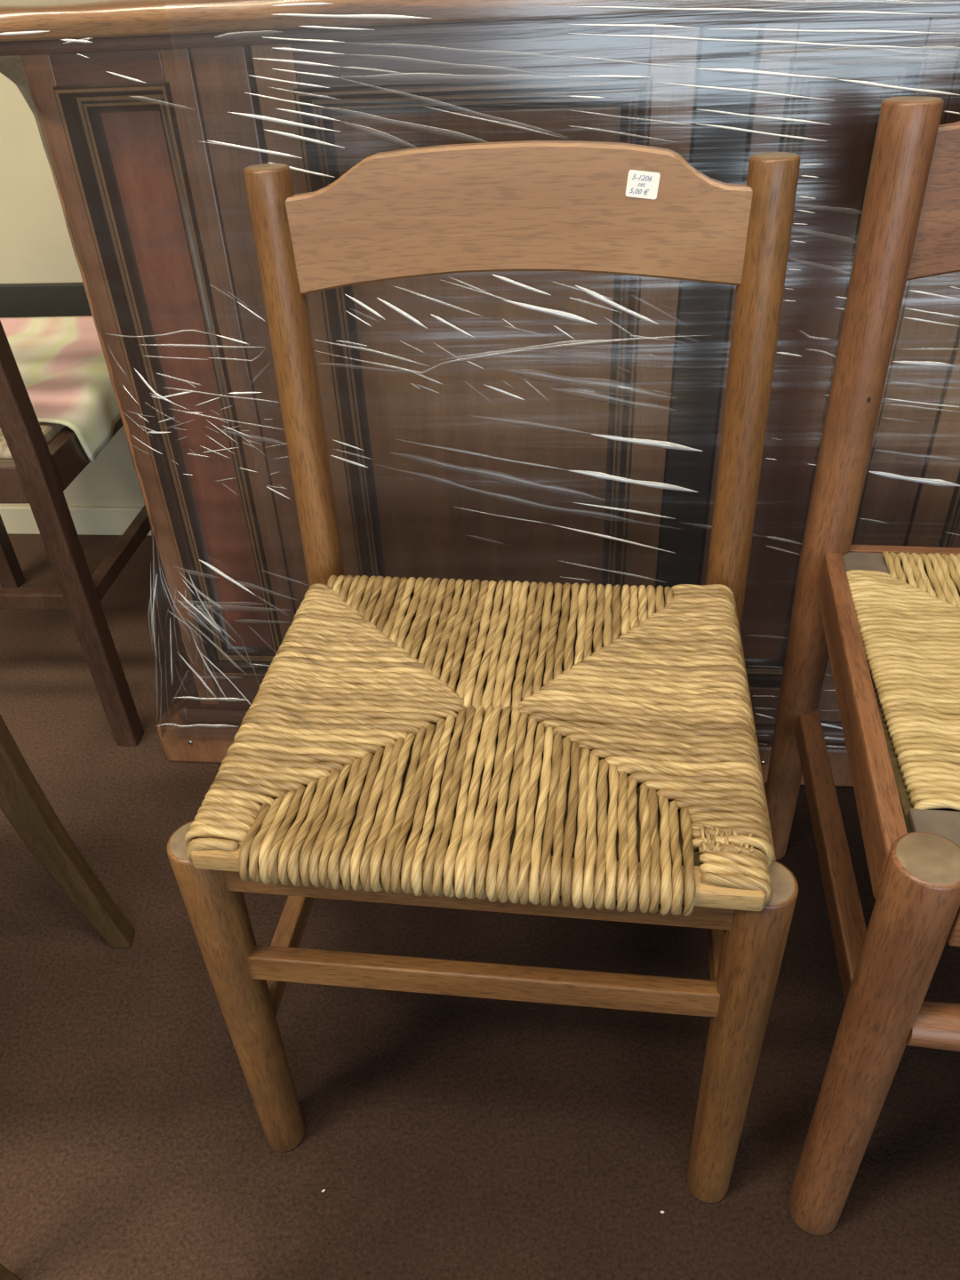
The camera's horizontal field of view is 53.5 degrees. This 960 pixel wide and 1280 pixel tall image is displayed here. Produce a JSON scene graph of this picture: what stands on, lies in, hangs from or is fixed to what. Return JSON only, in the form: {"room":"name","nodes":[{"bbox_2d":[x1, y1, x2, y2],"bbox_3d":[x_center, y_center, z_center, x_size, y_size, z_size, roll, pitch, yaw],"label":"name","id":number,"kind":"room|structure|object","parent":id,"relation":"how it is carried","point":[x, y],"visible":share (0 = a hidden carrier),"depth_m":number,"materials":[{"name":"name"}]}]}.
{"room":"furniture store","nodes":[
{"label":"furniture store","id":0,"kind":"room"},
{"bbox_2d":[0,72,144,506],"bbox_3d":[0.042,-1.355,1.238,6.400,2.750,0.102,1,36,6],"label":"wall","id":1,"kind":"structure","parent":0,"point":[36,245],"depth_m":1.73,"materials":[{"name":"beige paint"}]},
{"bbox_2d":[0,282,91,318],"bbox_3d":[0.073,-0.615,1.707,6.400,0.072,0.017,1,36,6],"label":"trim","id":2,"kind":"structure","parent":1,"relation":"attached to","point":[43,300],"depth_m":1.79,"materials":[{"name":"black wood"}]},
{"bbox_2d":[0,505,151,535],"bbox_3d":[0.092,-0.239,1.983,6.400,0.066,0.013,1,36,6],"label":"baseboard","id":3,"kind":"structure","parent":1,"relation":"attached to","point":[16,519],"depth_m":2.08,"materials":[{"name":"beige"}]},
{"bbox_2d":[0,533,959,1279],"bbox_3d":[0.172,1.407,-0.208,6.600,0.020,7.200,-3,36,0],"label":"floor","id":4,"kind":"structure","parent":0,"point":[446,1137],"depth_m":1.04,"materials":[{"name":"brown carpet"}]},
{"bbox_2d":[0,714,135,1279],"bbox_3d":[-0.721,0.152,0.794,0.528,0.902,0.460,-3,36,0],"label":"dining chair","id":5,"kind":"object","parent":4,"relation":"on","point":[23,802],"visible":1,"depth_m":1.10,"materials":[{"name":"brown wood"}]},
{"bbox_2d":[0,320,151,745],"bbox_3d":[-0.779,-0.338,1.455,0.458,0.920,0.529,0,36,5],"label":"dining chair","id":6,"kind":"object","parent":4,"relation":"on","point":[47,458],"visible":0.62,"depth_m":1.34,"materials":[{"name":"brown wood"}]},
{"bbox_2d":[0,422,66,459],"bbox_3d":[-0.775,-0.375,1.457,0.388,0.022,0.428,0,36,5],"label":"seat cushion","id":7,"kind":"object","parent":6,"relation":"on","point":[52,433],"depth_m":1.31,"materials":[{"name":"wicker"}]},
{"bbox_2d":[0,315,120,462],"bbox_3d":[-0.746,-0.395,1.491,0.416,0.099,0.386,0,36,5],"label":"folded cloth","id":8,"kind":"object","parent":6,"relation":"on","point":[60,361],"visible":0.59,"depth_m":1.43,"materials":[{"name":"fabric"}]},
{"bbox_2d":[0,0,959,786],"bbox_3d":[0.253,-0.335,1.329,1.800,0.978,0.516,1,36,6],"label":"sideboard","id":9,"kind":"object","parent":4,"relation":"on","point":[157,215],"visible":0.62,"depth_m":1.07,"materials":[{"name":"brown wood"}]},
{"bbox_2d":[0,0,959,748],"bbox_3d":[0.253,-0.358,1.296,1.815,0.920,0.522,1,36,6],"label":"wrap","id":10,"kind":"object","parent":9,"relation":"attached to","point":[175,678],"visible":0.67,"depth_m":1.00,"materials":[{"name":"clear plastic"}]},
{"bbox_2d":[166,140,800,1202],"bbox_3d":[0.018,0.066,0.882,0.480,0.878,0.463,2,36,7],"label":"chair","id":11,"kind":"object","parent":4,"relation":"on","point":[567,750],"visible":1,"depth_m":0.81,"materials":[{"name":"brown wood"}]},
{"bbox_2d":[765,96,959,1235],"bbox_3d":[0.552,0.064,0.816,0.490,0.914,0.505,3,36,8],"label":"chair","id":12,"kind":"object","parent":4,"relation":"on","point":[886,619],"visible":0.98,"depth_m":0.82,"materials":[{"name":"brown wood"}]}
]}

